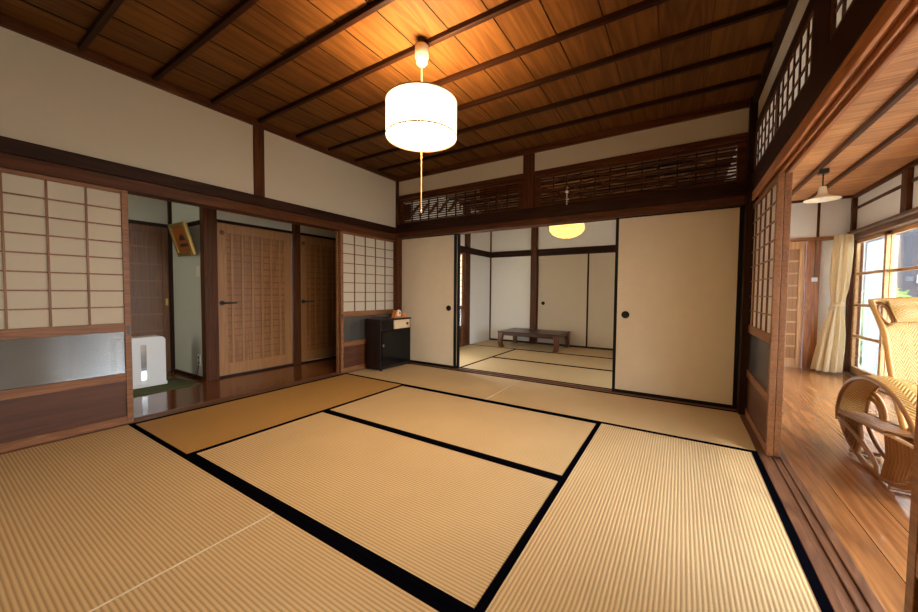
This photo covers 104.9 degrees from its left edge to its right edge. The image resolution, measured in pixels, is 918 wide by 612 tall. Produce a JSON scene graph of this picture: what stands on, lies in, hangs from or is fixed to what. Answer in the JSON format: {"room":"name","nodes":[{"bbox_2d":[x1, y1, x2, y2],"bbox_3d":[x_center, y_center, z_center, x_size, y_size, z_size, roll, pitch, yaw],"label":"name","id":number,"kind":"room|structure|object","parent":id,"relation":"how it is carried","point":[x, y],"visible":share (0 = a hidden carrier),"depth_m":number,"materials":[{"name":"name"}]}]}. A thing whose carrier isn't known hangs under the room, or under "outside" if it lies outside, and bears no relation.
{"room":"traditional dwelling","nodes":[
{"label":"traditional dwelling","id":0,"kind":"room"},
{"bbox_2d":[128,194,167,223],"bbox_3d":[-4.152,-0.275,3.160,0.060,2.400,2.690,2,3,32],"label":"wall","id":1,"kind":"structure","parent":0,"point":[140,208],"depth_m":4.02,"materials":[{"name":"paint"}]},
{"bbox_2d":[128,219,167,227],"bbox_3d":[-3.677,-0.933,3.838,0.045,0.040,0.880,2,3,32],"label":"rail","id":2,"kind":"object","parent":1,"relation":"attached to","point":[129,220],"depth_m":4.01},
{"bbox_2d":[128,223,170,370],"bbox_3d":[-3.691,-0.064,3.882,0.032,1.710,0.830,2,3,32],"label":"door","id":3,"kind":"structure","parent":1,"relation":"in","point":[148,245],"depth_m":4.07,"materials":[{"name":"brown wood"}]},
{"bbox_2d":[172,202,202,376],"bbox_3d":[-3.125,-0.301,4.067,0.830,2.400,0.060,2,3,32],"label":"wall","id":4,"kind":"structure","parent":0,"point":[187,287],"depth_m":4.02,"materials":[{"name":"paint"}]},
{"bbox_2d":[167,221,196,256],"bbox_3d":[-3.034,-0.727,3.861,0.410,0.353,0.123,2,3,32],"label":"framed picture","id":5,"kind":"object","parent":4,"relation":"attached to","point":[180,234],"visible":1,"depth_m":3.85,"materials":[{"name":"gold wood"}]},
{"bbox_2d":[174,369,202,379],"bbox_3d":[-3.119,0.792,4.058,0.730,0.055,0.020,2,3,32],"label":"baseboard","id":6,"kind":"structure","parent":4,"relation":"attached to","point":[175,370],"depth_m":4.03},
{"bbox_2d":[133,357,335,417],"bbox_3d":[-3.243,0.846,4.168,2.865,0.098,5.300,2,3,32],"label":"floor","id":7,"kind":"structure","parent":0,"point":[152,403],"depth_m":3.63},
{"bbox_2d":[133,376,199,396],"bbox_3d":[-3.148,0.814,3.608,0.660,0.008,0.580,2,3,28],"label":"floor mat","id":8,"kind":"object","parent":7,"relation":"on","point":[175,383],"visible":0.49,"depth_m":3.56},
{"bbox_2d":[132,335,167,388],"bbox_3d":[-3.218,0.560,3.551,0.200,0.500,0.390,2,3,32],"label":"air purifier","id":9,"kind":"object","parent":8,"relation":"on","point":[148,351],"visible":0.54,"depth_m":3.55,"materials":[{"name":"white plastic"}]},
{"bbox_2d":[167,201,174,371],"bbox_3d":[-3.441,-0.335,4.215,0.055,2.350,0.035,2,3,32],"label":"post","id":10,"kind":"object","parent":7,"relation":"on","point":[169,204],"visible":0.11,"depth_m":4.20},
{"bbox_2d":[199,207,219,380],"bbox_3d":[-2.726,-0.315,3.850,0.095,2.350,0.130,2,3,32],"label":"post","id":11,"kind":"object","parent":7,"relation":"on","point":[210,365],"visible":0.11,"depth_m":3.82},
{"bbox_2d":[291,224,301,364],"bbox_3d":[-2.187,-0.344,4.713,0.085,2.350,0.105,2,3,32],"label":"post","id":12,"kind":"object","parent":7,"relation":"on","point":[295,237],"visible":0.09,"depth_m":4.69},
{"bbox_2d":[0,26,489,343],"bbox_3d":[-1.148,-0.454,4.541,0.060,2.700,6.760,2,3,32],"label":"wall","id":13,"kind":"structure","parent":0,"point":[50,96],"depth_m":2.71,"materials":[{"name":"paint"}]},
{"bbox_2d":[0,13,396,181],"bbox_3d":[-1.879,-1.689,3.251,0.050,0.063,3.850,2,3,32],"label":"crown molding","id":14,"kind":"structure","parent":13,"relation":"attached to","point":[7,22],"depth_m":2.63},
{"bbox_2d":[0,136,396,233],"bbox_3d":[-1.897,-0.982,3.292,0.075,0.090,3.880,2,3,32],"label":"beam","id":15,"kind":"structure","parent":13,"relation":"attached to","point":[8,145],"depth_m":2.65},
{"bbox_2d":[253,125,264,196],"bbox_3d":[-1.885,-1.344,3.299,0.068,0.631,0.095,2,3,32],"label":"post","id":16,"kind":"object","parent":13,"relation":"attached to","point":[258,133],"visible":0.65,"depth_m":3.28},
{"bbox_2d":[393,181,401,310],"bbox_3d":[-0.874,-0.469,4.989,0.145,2.600,0.150,2,3,32],"label":"post","id":17,"kind":"object","parent":13,"relation":"attached to","point":[397,245],"visible":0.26,"depth_m":4.91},
{"bbox_2d":[460,246,490,257],"bbox_3d":[-0.082,-1.016,6.174,0.072,0.115,2.730,2,3,32],"label":"beam","id":18,"kind":"structure","parent":13,"relation":"attached to","point":[464,249],"depth_m":6.74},
{"bbox_2d":[217,210,335,237],"bbox_3d":[-2.061,-0.327,4.938,0.060,2.400,2.670,2,3,32],"label":"wall","id":19,"kind":"structure","parent":0,"point":[222,215],"depth_m":4.37,"materials":[{"name":"paint"}]},
{"bbox_2d":[217,222,292,375],"bbox_3d":[-2.434,-0.082,4.283,0.091,1.715,0.890,2,3,32],"label":"door","id":20,"kind":"structure","parent":19,"relation":"in","point":[255,264],"depth_m":4.25,"materials":[{"name":"brown wood"}]},
{"bbox_2d":[217,219,335,239],"bbox_3d":[-2.213,-0.967,4.637,0.068,0.030,1.785,2,3,32],"label":"rail","id":21,"kind":"object","parent":19,"relation":"attached to","point":[218,220],"visible":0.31,"depth_m":4.35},
{"bbox_2d":[220,356,335,377],"bbox_3d":[-2.229,0.783,4.706,0.065,0.038,1.785,2,3,32],"label":"sill","id":22,"kind":"structure","parent":19,"relation":"attached to","point":[279,366],"depth_m":4.43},
{"bbox_2d":[300,235,335,361],"bbox_3d":[-1.929,-0.108,5.082,0.091,1.715,0.778,2,3,32],"label":"door","id":23,"kind":"structure","parent":19,"relation":"in","point":[318,255],"depth_m":5.01,"materials":[{"name":"brown wood"}]},
{"bbox_2d":[0,0,784,210],"bbox_3d":[0.519,-1.724,3.452,3.950,0.030,6.850,2,3,32],"label":"ceiling","id":24,"kind":"structure","parent":0,"point":[142,35],"depth_m":2.37,"materials":[{"name":"wood"}]},
{"bbox_2d":[77,0,124,51],"bbox_3d":[-0.853,-1.622,1.280,3.810,0.032,0.032,2,3,32],"label":"batten","id":25,"kind":"object","parent":24,"relation":"attached to","point":[112,6],"visible":1,"depth_m":2.06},
{"bbox_2d":[152,0,258,81],"bbox_3d":[-0.649,-1.633,1.603,3.810,0.032,0.032,2,3,32],"label":"batten","id":26,"kind":"object","parent":24,"relation":"attached to","point":[243,6],"visible":1,"depth_m":2.16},
{"bbox_2d":[211,0,394,104],"bbox_3d":[-0.446,-1.643,1.925,3.810,0.032,0.032,2,3,32],"label":"batten","id":27,"kind":"object","parent":24,"relation":"attached to","point":[376,5],"visible":1,"depth_m":2.24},
{"bbox_2d":[258,0,531,122],"bbox_3d":[-0.242,-1.654,2.248,3.810,0.032,0.032,2,3,32],"label":"batten","id":28,"kind":"object","parent":24,"relation":"attached to","point":[509,5],"visible":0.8,"depth_m":2.32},
{"bbox_2d":[385,42,457,212],"bbox_3d":[-0.237,-1.111,2.228,0.454,1.040,0.454,2,3,32],"label":"pendant lamp","id":29,"kind":"object","parent":24,"relation":"hanging from","point":[421,116],"visible":1,"depth_m":2.09,"materials":[{"name":"beige plastic"}]},
{"bbox_2d":[386,122,455,149],"bbox_3d":[-0.237,-1.073,2.230,0.436,0.004,0.436,2,3,32],"label":"diffuser","id":30,"kind":"object","parent":29,"relation":"attached to","point":[403,135],"depth_m":2.22,"materials":[{"name":"paper"}]},
{"bbox_2d":[296,0,669,138],"bbox_3d":[-0.039,-1.665,2.570,3.810,0.032,0.032,2,3,32],"label":"batten","id":31,"kind":"object","parent":24,"relation":"attached to","point":[646,4],"visible":1,"depth_m":2.26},
{"bbox_2d":[328,0,787,151],"bbox_3d":[0.165,-1.676,2.893,3.810,0.032,0.032,2,3,32],"label":"batten","id":32,"kind":"object","parent":24,"relation":"attached to","point":[781,4],"visible":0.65,"depth_m":2.31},
{"bbox_2d":[355,41,772,161],"bbox_3d":[0.368,-1.687,3.215,3.810,0.032,0.032,2,3,32],"label":"batten","id":33,"kind":"object","parent":24,"relation":"attached to","point":[767,46],"visible":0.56,"depth_m":2.68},
{"bbox_2d":[549,198,584,238],"bbox_3d":[1.573,-1.363,5.135,0.505,0.744,0.505,2,3,28],"label":"paper lantern","id":34,"kind":"object","parent":24,"relation":"hanging from","point":[566,231],"visible":0.62,"depth_m":4.98,"materials":[{"name":"yellow paper"}]},
{"bbox_2d":[378,74,760,171],"bbox_3d":[0.572,-1.698,3.538,3.810,0.032,0.032,2,3,32],"label":"batten","id":35,"kind":"object","parent":24,"relation":"attached to","point":[737,82],"visible":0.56,"depth_m":3.12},
{"bbox_2d":[449,160,694,199],"bbox_3d":[1.444,-1.742,4.920,3.810,0.037,0.036,2,3,32],"label":"batten","id":36,"kind":"object","parent":24,"relation":"attached to","point":[686,160],"visible":0.08,"depth_m":4.54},
{"bbox_2d":[466,163,730,203],"bbox_3d":[1.647,-1.753,5.241,3.810,0.037,0.036,2,3,32],"label":"batten","id":37,"kind":"object","parent":24,"relation":"attached to","point":[730,163],"visible":0.18,"depth_m":4.77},
{"bbox_2d":[472,172,726,209],"bbox_3d":[1.850,-1.763,5.562,3.810,0.037,0.036,2,3,32],"label":"batten","id":38,"kind":"object","parent":24,"relation":"attached to","point":[721,172],"visible":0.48,"depth_m":5.23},
{"bbox_2d":[491,220,615,340],"bbox_3d":[2.303,-0.496,6.348,3.950,2.700,0.080,2,3,32],"label":"wall","id":39,"kind":"structure","parent":0,"point":[510,276],"depth_m":7.01,"materials":[{"name":"white paint"}]},
{"bbox_2d":[491,245,614,257],"bbox_3d":[2.278,-1.002,6.291,3.880,0.115,0.035,2,3,32],"label":"beam","id":40,"kind":"structure","parent":39,"relation":"attached to","point":[606,248],"depth_m":6.54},
{"bbox_2d":[399,108,748,195],"bbox_3d":[0.791,-1.613,3.881,3.860,0.300,0.060,2,3,32],"label":"wall","id":41,"kind":"structure","parent":0,"point":[733,122],"depth_m":3.46,"materials":[{"name":"paint"}]},
{"bbox_2d":[398,196,745,238],"bbox_3d":[0.791,-0.921,3.945,3.770,0.068,0.152,2,3,32],"label":"beam","id":42,"kind":"structure","parent":41,"relation":"attached to","point":[740,200],"depth_m":3.58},
{"bbox_2d":[397,181,746,232],"bbox_3d":[0.783,-1.012,3.927,3.770,0.115,0.165,2,3,32],"label":"beam","id":43,"kind":"structure","parent":42,"relation":"on","point":[734,189],"depth_m":3.48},
{"bbox_2d":[400,179,522,223],"bbox_3d":[-0.040,-1.266,4.418,1.810,0.340,0.040,2,3,32],"label":"transom","id":44,"kind":"object","parent":43,"relation":"on","point":[511,187],"visible":0.91,"depth_m":4.33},
{"bbox_2d":[523,153,534,208],"bbox_3d":[0.788,-1.365,3.903,0.125,0.592,0.120,2,3,32],"label":"post","id":45,"kind":"object","parent":43,"relation":"on","point":[528,159],"visible":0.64,"depth_m":3.85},
{"bbox_2d":[535,140,746,206],"bbox_3d":[1.600,-1.212,3.384,1.800,0.340,0.040,2,3,32],"label":"transom","id":46,"kind":"object","parent":43,"relation":"on","point":[741,146],"visible":0.98,"depth_m":3.26,"materials":[{"name":"wood"}]},
{"bbox_2d":[398,132,747,200],"bbox_3d":[0.782,-1.437,3.904,3.770,0.055,0.102,2,3,32],"label":"beam","id":47,"kind":"structure","parent":41,"relation":"attached to","point":[743,136],"depth_m":3.46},
{"bbox_2d":[397,98,749,181],"bbox_3d":[0.765,-1.691,3.854,3.840,0.063,0.050,2,3,32],"label":"crown molding","id":48,"kind":"structure","parent":41,"relation":"attached to","point":[742,104],"depth_m":3.46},
{"bbox_2d":[726,0,808,180],"bbox_3d":[2.146,-1.259,2.399,0.090,0.870,6.820,2,3,32],"label":"wall","id":49,"kind":"structure","parent":0,"point":[801,6],"depth_m":2.11,"materials":[{"name":"paint"}]},
{"bbox_2d":[753,0,798,101],"bbox_3d":[1.360,-1.590,1.210,0.050,0.050,3.850,2,3,32],"label":"crown molding","id":50,"kind":"structure","parent":49,"relation":"attached to","point":[788,12],"depth_m":2.17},
{"bbox_2d":[756,0,814,129],"bbox_3d":[1.373,-1.360,1.162,0.085,0.075,3.870,2,3,32],"label":"beam","id":51,"kind":"structure","parent":49,"relation":"attached to","point":[811,2],"depth_m":1.95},
{"bbox_2d":[790,198,850,370],"bbox_3d":[4.483,-0.270,4.855,1.460,2.400,0.070,2,3,32],"label":"wall","id":52,"kind":"structure","parent":0,"point":[835,215],"depth_m":4.62,"materials":[{"name":"white paint"}]},
{"bbox_2d":[784,241,806,367],"bbox_3d":[4.394,-0.022,4.893,0.562,1.700,0.035,2,3,32],"label":"door","id":53,"kind":"structure","parent":52,"relation":"in","point":[797,252],"depth_m":4.78,"materials":[{"name":"brown wood"}]},
{"bbox_2d":[790,236,833,241],"bbox_3d":[4.459,-0.890,4.795,1.270,0.045,0.033,2,3,32],"label":"rail","id":54,"kind":"object","parent":52,"relation":"attached to","point":[827,237],"depth_m":4.65,"materials":[{"name":"orange wood"}]},
{"bbox_2d":[816,203,820,236],"bbox_3d":[4.720,-1.156,4.627,0.025,0.502,0.017,2,3,32],"label":"post","id":55,"kind":"object","parent":52,"relation":"attached to","point":[819,204],"visible":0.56,"depth_m":4.62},
{"bbox_2d":[760,18,917,200],"bbox_3d":[2.567,-1.334,1.759,1.460,0.045,7.550,2,3,32],"label":"ceiling","id":56,"kind":"structure","parent":0,"point":[904,66],"depth_m":2.87,"materials":[{"name":"wood"}]},
{"bbox_2d":[792,72,917,195],"bbox_3d":[2.439,-1.294,1.722,0.035,0.037,7.350,2,3,32],"label":"batten","id":57,"kind":"object","parent":56,"relation":"attached to","point":[913,81],"depth_m":2.56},
{"bbox_2d":[803,168,841,202],"bbox_3d":[3.552,-1.186,3.443,0.270,0.295,0.270,2,3,32],"label":"pendant lamp","id":58,"kind":"object","parent":57,"relation":"hanging from","point":[822,195],"visible":1,"depth_m":3.43,"materials":[{"name":"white metal"}]},
{"bbox_2d":[808,116,917,198],"bbox_3d":[2.667,-1.287,1.578,0.035,0.037,7.350,2,3,32],"label":"batten","id":59,"kind":"object","parent":56,"relation":"attached to","point":[913,122],"visible":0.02,"depth_m":3.00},
{"bbox_2d":[781,366,913,611],"bbox_3d":[2.588,0.984,1.823,1.365,0.098,7.550,2,3,32],"label":"floor","id":60,"kind":"structure","parent":0,"point":[870,519],"depth_m":1.85,"materials":[{"name":"brown wood"}]},
{"bbox_2d":[801,240,821,369],"bbox_3d":[4.682,0.013,4.698,0.130,1.750,0.100,2,3,32],"label":"post","id":61,"kind":"object","parent":60,"relation":"on","point":[811,289],"visible":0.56,"depth_m":4.66,"materials":[{"name":"orange wood"}]},
{"bbox_2d":[843,195,857,371],"bbox_3d":[5.003,-0.249,4.463,0.120,2.297,0.060,2,3,32],"label":"post","id":62,"kind":"object","parent":60,"relation":"on","point":[854,201],"visible":0.21,"depth_m":4.47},
{"bbox_2d":[835,297,917,493],"bbox_3d":[2.578,0.447,1.775,0.700,0.976,1.172,2,3,32],"label":"rattan chair","id":63,"kind":"object","parent":60,"relation":"on","point":[855,396],"visible":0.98,"depth_m":2.02,"materials":[{"name":"wicker"}]},
{"bbox_2d":[845,411,911,437],"bbox_3d":[2.446,0.685,2.062,0.136,0.080,0.621,2,3,32],"label":"armrest","id":64,"kind":"object","parent":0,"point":[881,424],"depth_m":2.04,"materials":[{"name":"wicker"}]},
{"bbox_2d":[857,165,917,228],"bbox_3d":[3.073,-1.085,1.323,0.065,0.520,7.460,2,3,32],"label":"wall","id":65,"kind":"structure","parent":0,"point":[887,206],"depth_m":3.85,"materials":[{"name":"white paint"}]},
{"bbox_2d":[849,230,890,375],"bbox_3d":[4.762,0.018,4.103,0.030,1.663,0.800,2,3,32],"label":"window","id":66,"kind":"structure","parent":65,"relation":"in","point":[872,253],"depth_m":4.09,"materials":[{"name":"clear glass"}]},
{"bbox_2d":[847,207,917,239],"bbox_3d":[3.050,-0.776,1.354,0.140,0.110,7.350,2,3,32],"label":"beam","id":67,"kind":"structure","parent":65,"relation":"attached to","point":[913,218],"depth_m":3.60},
{"bbox_2d":[850,209,917,233],"bbox_3d":[2.972,-0.784,1.409,0.024,0.024,7.160,2,3,32],"label":"rail","id":68,"kind":"object","parent":67,"relation":"attached to","point":[914,211],"visible":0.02,"depth_m":3.56,"materials":[{"name":"wood"}]},
{"bbox_2d":[810,234,853,372],"bbox_3d":[4.698,-0.033,4.461,0.320,1.700,0.311,1,2,4],"label":"curtain","id":69,"kind":"object","parent":68,"relation":"hanging from","point":[828,356],"visible":1,"depth_m":4.37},
{"bbox_2d":[854,158,917,197],"bbox_3d":[3.033,-1.272,1.348,0.040,0.042,7.350,2,3,32],"label":"crown molding","id":70,"kind":"structure","parent":65,"relation":"attached to","point":[913,163],"depth_m":3.75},
{"bbox_2d":[856,176,917,208],"bbox_3d":[3.043,-1.122,1.347,0.016,0.032,7.350,2,3,32],"label":"rail","id":71,"kind":"object","parent":65,"relation":"attached to","point":[915,178],"visible":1,"depth_m":3.81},
{"bbox_2d":[883,223,917,375],"bbox_3d":[4.392,0.041,3.450,0.030,1.663,0.800,2,3,32],"label":"window","id":72,"kind":"structure","parent":65,"relation":"in","point":[903,267],"depth_m":3.54,"materials":[{"name":"clear glass"}]},
{"bbox_2d":[900,164,913,212],"bbox_3d":[4.324,-1.131,3.404,0.041,0.462,0.115,2,3,32],"label":"post","id":73,"kind":"object","parent":65,"relation":"attached to","point":[906,199],"visible":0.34,"depth_m":3.37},
{"bbox_3d":[0.473,0.936,3.564,3.840,0.065,6.760,2,3,32],"label":"floor","id":74,"kind":"structure","parent":0,"visible":0},
{"bbox_2d":[0,423,280,611],"bbox_3d":[-1.846,0.928,1.700,1.885,0.054,0.931,2,3,32],"label":"mat","id":75,"kind":"object","parent":74,"relation":"on","point":[86,521],"visible":0.82,"depth_m":1.53,"materials":[{"name":"wicker"}]},
{"bbox_2d":[0,368,365,454],"bbox_3d":[-1.969,0.858,3.388,0.123,0.054,3.860,2,3,32],"label":"threshold","id":76,"kind":"object","parent":74,"relation":"on","point":[181,409],"visible":0.15,"depth_m":3.03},
{"bbox_2d":[0,167,133,452],"bbox_3d":[-2.665,0.024,2.184,0.034,1.700,0.950,2,3,32],"label":"screen","id":77,"kind":"object","parent":76,"relation":"on","point":[66,371],"visible":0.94,"depth_m":2.30,"materials":[{"name":"paper"}]},
{"bbox_2d":[336,231,339,372],"bbox_3d":[-1.201,-0.058,4.600,0.034,1.700,0.950,2,3,32],"label":"screen","id":78,"kind":"object","parent":76,"relation":"on","point":[337,232],"visible":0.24,"depth_m":4.20,"materials":[{"name":"brown wood"}]},
{"bbox_2d":[339,231,393,373],"bbox_3d":[-1.154,-0.057,4.579,0.034,1.700,0.950,2,3,32],"label":"screen","id":79,"kind":"object","parent":76,"relation":"on","point":[366,267],"visible":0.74,"depth_m":4.43,"materials":[{"name":"paper"}]},
{"bbox_2d":[134,374,402,455],"bbox_3d":[-1.487,0.874,3.159,0.935,0.054,1.918,2,3,32],"label":"mat","id":80,"kind":"object","parent":74,"relation":"on","point":[201,429],"visible":0.7,"depth_m":2.84,"materials":[{"name":"wicker"}]},
{"bbox_2d":[92,509,458,611],"bbox_3d":[-0.234,0.981,0.684,1.925,0.054,0.931,2,3,32],"label":"mat","id":81,"kind":"object","parent":74,"relation":"on","point":[280,562],"visible":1,"depth_m":1.19,"materials":[{"name":"wicker"}]},
{"bbox_2d":[190,411,559,611],"bbox_3d":[-0.534,0.928,1.984,1.928,0.054,0.947,2,3,32],"label":"mat","id":82,"kind":"object","parent":74,"relation":"on","point":[444,520],"visible":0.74,"depth_m":1.73,"materials":[{"name":"beige wicker"}]},
{"bbox_2d":[345,363,520,399],"bbox_3d":[-0.328,0.847,4.106,1.885,0.054,0.917,2,3,32],"label":"mat","id":83,"kind":"object","parent":74,"relation":"on","point":[479,386],"visible":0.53,"depth_m":3.97,"materials":[{"name":"beige wicker"}]},
{"bbox_2d":[366,317,410,370],"bbox_3d":[-0.909,0.476,4.635,0.275,0.638,0.576,2,3,32],"label":"base cabinet","id":84,"kind":"object","parent":83,"relation":"on","point":[387,338],"visible":0.95,"depth_m":4.46,"materials":[{"name":"brown wood"}]},
{"bbox_2d":[381,320,392,329],"bbox_3d":[-0.911,0.242,4.435,0.012,0.114,0.205,2,3,32],"label":"shelf","id":85,"kind":"object","parent":84,"relation":"attached to","point":[385,324],"depth_m":4.43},
{"bbox_2d":[326,385,596,477],"bbox_3d":[-0.022,0.900,2.796,1.928,0.054,0.969,2,3,32],"label":"mat","id":86,"kind":"object","parent":74,"relation":"on","point":[546,443],"visible":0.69,"depth_m":2.62,"materials":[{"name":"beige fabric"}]},
{"bbox_2d":[463,207,470,345],"bbox_3d":[0.130,-0.526,6.547,0.080,2.610,0.180,2,3,32],"label":"post","id":87,"kind":"object","parent":74,"relation":"on","point":[466,272],"visible":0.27,"depth_m":6.51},
{"bbox_2d":[460,345,515,367],"bbox_3d":[0.097,0.791,5.632,0.975,0.054,1.856,2,3,32],"label":"mat","id":88,"kind":"object","parent":74,"relation":"on","point":[469,354],"visible":0.48,"depth_m":5.70,"materials":[{"name":"beige wicker"}]},
{"bbox_2d":[489,232,491,339],"bbox_3d":[0.640,-0.553,7.346,0.070,2.610,0.045,2,3,32],"label":"post","id":89,"kind":"object","parent":74,"relation":"on","point":[490,232],"visible":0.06,"depth_m":7.32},
{"bbox_2d":[470,340,581,353],"bbox_3d":[1.215,0.766,6.527,1.910,0.054,0.848,2,3,32],"label":"mat","id":90,"kind":"object","parent":74,"relation":"on","point":[492,343],"visible":0.69,"depth_m":6.45,"materials":[{"name":"beige wicker"}]},
{"bbox_2d":[498,328,569,352],"bbox_3d":[1.361,0.600,6.400,1.110,0.292,0.740,2,3,32],"label":"table","id":91,"kind":"object","parent":90,"relation":"on","point":[555,335],"visible":1,"depth_m":6.28,"materials":[{"name":"brown wood"}]},
{"bbox_2d":[529,227,537,343],"bbox_3d":[1.448,-0.526,6.810,0.120,2.610,0.070,2,3,32],"label":"post","id":92,"kind":"object","parent":74,"relation":"on","point":[534,231],"visible":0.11,"depth_m":6.78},
{"bbox_2d":[461,357,611,389],"bbox_3d":[1.071,0.844,4.475,1.903,0.054,0.936,2,3,32],"label":"mat","id":93,"kind":"object","parent":74,"relation":"on","point":[597,378],"visible":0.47,"depth_m":4.42,"materials":[{"name":"beige wicker"}]},
{"bbox_2d":[495,349,612,370],"bbox_3d":[1.566,0.818,5.260,1.903,0.054,0.918,2,3,32],"label":"mat","id":94,"kind":"object","parent":74,"relation":"on","point":[600,363],"visible":0.48,"depth_m":5.26,"materials":[{"name":"beige wicker"}]},
{"bbox_2d":[410,362,736,410],"bbox_3d":[0.783,0.855,4.024,3.770,0.056,0.128,2,3,32],"label":"threshold","id":95,"kind":"object","parent":74,"relation":"on","point":[460,369],"visible":0.16,"depth_m":3.79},
{"bbox_2d":[401,234,456,367],"bbox_3d":[-0.432,-0.072,4.748,0.930,1.728,0.032,2,3,32],"label":"door","id":96,"kind":"structure","parent":95,"relation":"on","point":[429,263],"depth_m":4.70,"materials":[{"name":"paper"}]},
{"bbox_2d":[456,234,460,367],"bbox_3d":[-0.385,-0.072,4.768,0.930,1.728,0.032,2,3,32],"label":"door","id":97,"kind":"structure","parent":95,"relation":"on","point":[458,235],"depth_m":4.52,"materials":[{"name":"black paint"}]},
{"bbox_2d":[612,206,743,408],"bbox_3d":[1.958,0.006,3.242,0.985,1.728,0.032,2,3,32],"label":"door","id":98,"kind":"structure","parent":95,"relation":"on","point":[677,286],"depth_m":3.20,"materials":[{"name":"paper"}]},
{"bbox_2d":[536,343,611,349],"bbox_3d":[2.693,0.787,6.109,2.805,0.062,0.080,2,3,32],"label":"threshold","id":99,"kind":"object","parent":74,"relation":"on","point":[536,343],"visible":0.2,"depth_m":6.38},
{"bbox_2d":[537,253,588,346],"bbox_3d":[1.913,-0.114,6.576,0.932,1.690,0.026,2,3,32],"label":"closet door","id":100,"kind":"structure","parent":99,"relation":"on","point":[562,290],"depth_m":6.54,"materials":[{"name":"paper"}]},
{"bbox_2d":[587,252,614,349],"bbox_3d":[2.702,-0.089,6.080,0.928,1.690,0.024,2,3,32],"label":"closet door","id":101,"kind":"structure","parent":99,"relation":"on","point":[601,266],"depth_m":6.20,"materials":[{"name":"paper"}]},
{"bbox_2d":[571,348,612,358],"bbox_3d":[2.828,0.818,5.511,1.900,0.054,0.848,2,3,32],"label":"mat","id":102,"kind":"object","parent":74,"relation":"on","point":[584,351],"visible":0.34,"depth_m":5.79,"materials":[{"name":"beige wicker"}]},
{"bbox_2d":[484,380,757,452],"bbox_3d":[1.285,0.900,3.089,1.925,0.054,0.917,2,3,32],"label":"mat","id":103,"kind":"object","parent":74,"relation":"on","point":[707,425],"visible":0.77,"depth_m":2.93,"materials":[{"name":"beige wicker"}]},
{"bbox_2d":[473,422,833,611],"bbox_3d":[0.942,0.954,1.628,0.945,0.054,1.918,2,3,32],"label":"mat","id":104,"kind":"object","parent":74,"relation":"on","point":[637,521],"visible":1,"depth_m":1.40,"materials":[{"name":"beige wicker"}]},
{"bbox_2d":[736,97,758,414],"bbox_3d":[2.421,-0.361,2.906,0.135,2.600,0.200,2,3,32],"label":"post","id":105,"kind":"object","parent":74,"relation":"on","point":[749,212],"visible":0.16,"depth_m":2.85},
{"bbox_2d":[739,414,885,611],"bbox_3d":[1.340,0.976,1.244,0.138,0.060,3.840,2,3,32],"label":"threshold","id":106,"kind":"object","parent":74,"relation":"on","point":[846,589],"visible":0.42,"depth_m":1.41,"materials":[{"name":"wood"}]},
{"bbox_2d":[745,173,784,455],"bbox_3d":[2.150,0.050,2.515,0.034,1.700,0.950,2,3,32],"label":"screen","id":107,"kind":"object","parent":106,"relation":"on","point":[769,207],"visible":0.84,"depth_m":2.31,"materials":[{"name":"brown wood"}]},
{"bbox_2d":[773,172,792,456],"bbox_3d":[2.190,0.051,2.510,0.034,1.700,0.950,2,3,32],"label":"post","id":108,"kind":"object","parent":106,"relation":"on","point":[788,176],"visible":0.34,"depth_m":2.11,"materials":[{"name":"brown wood"}]},
{"bbox_2d":[904,385,917,611],"bbox_3d":[0.866,0.120,0.438,0.034,1.700,0.950,2,3,32],"label":"screen","id":109,"kind":"object","parent":106,"relation":"on","point":[911,589],"visible":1,"depth_m":0.85,"materials":[{"name":"brown wood"}]},
{"bbox_3d":[-0.392,0.779,5.826,0.058,0.050,1.670,2,3,32],"label":"threshold","id":110,"kind":"object","parent":74,"relation":"on","visible":0},
{"bbox_2d":[460,252,463,345],"bbox_3d":[-0.188,-0.107,6.082,0.034,1.700,0.950,2,3,32],"label":"screen","id":111,"kind":"object","parent":110,"relation":"on","point":[461,254],"visible":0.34,"depth_m":6.44,"materials":[{"name":"white paper"}]},
{"bbox_3d":[-3.146,-0.348,1.405,0.030,2.700,0.800,2,3,32],"label":"wall","id":112,"kind":"structure","parent":0,"visible":0},
{"bbox_2d":[0,152,395,240],"bbox_3d":[-1.949,-0.898,3.316,0.137,0.083,3.860,2,3,32],"label":"beam","id":113,"kind":"structure","parent":112,"relation":"attached to","point":[8,161],"depth_m":2.75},
{"bbox_3d":[0.140,-0.239,-0.713,0.130,2.700,0.760,2,3,32],"label":"wall","id":114,"kind":"structure","parent":0,"visible":0},
{"bbox_2d":[752,0,917,199],"bbox_3d":[1.360,-0.820,1.171,0.097,0.065,3.840,2,3,32],"label":"beam","id":115,"kind":"structure","parent":114,"relation":"attached to","point":[895,23],"depth_m":1.25,"materials":[{"name":"orange wood"}]},
{"bbox_2d":[752,0,885,191],"bbox_3d":[1.365,-0.928,1.182,0.095,0.150,3.870,2,3,32],"label":"beam","id":116,"kind":"structure","parent":115,"relation":"on","point":[861,13],"depth_m":1.40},
{"bbox_2d":[754,86,776,169],"bbox_3d":[2.146,-1.207,2.472,0.012,0.316,0.760,2,3,32],"label":"window","id":117,"kind":"structure","parent":116,"relation":"on","point":[764,134],"depth_m":2.45,"materials":[{"name":"paper"}]},
{"bbox_2d":[775,2,814,133],"bbox_3d":[1.751,-1.186,1.846,0.012,0.316,0.720,2,3,32],"label":"window","id":118,"kind":"structure","parent":116,"relation":"on","point":[799,68],"depth_m":1.81,"materials":[{"name":"paper"}]},
{"bbox_2d":[812,0,830,71],"bbox_3d":[1.535,-1.172,1.433,0.090,0.320,0.210,2,3,32],"label":"post","id":119,"kind":"object","parent":116,"relation":"on","point":[822,11],"visible":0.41,"depth_m":1.46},
{"bbox_2d":[829,0,853,42],"bbox_3d":[1.117,-1.152,0.840,0.012,0.316,1.240,2,3,32],"label":"window","id":120,"kind":"structure","parent":116,"relation":"on","point":[839,8],"depth_m":1.32,"materials":[{"name":"wood"}]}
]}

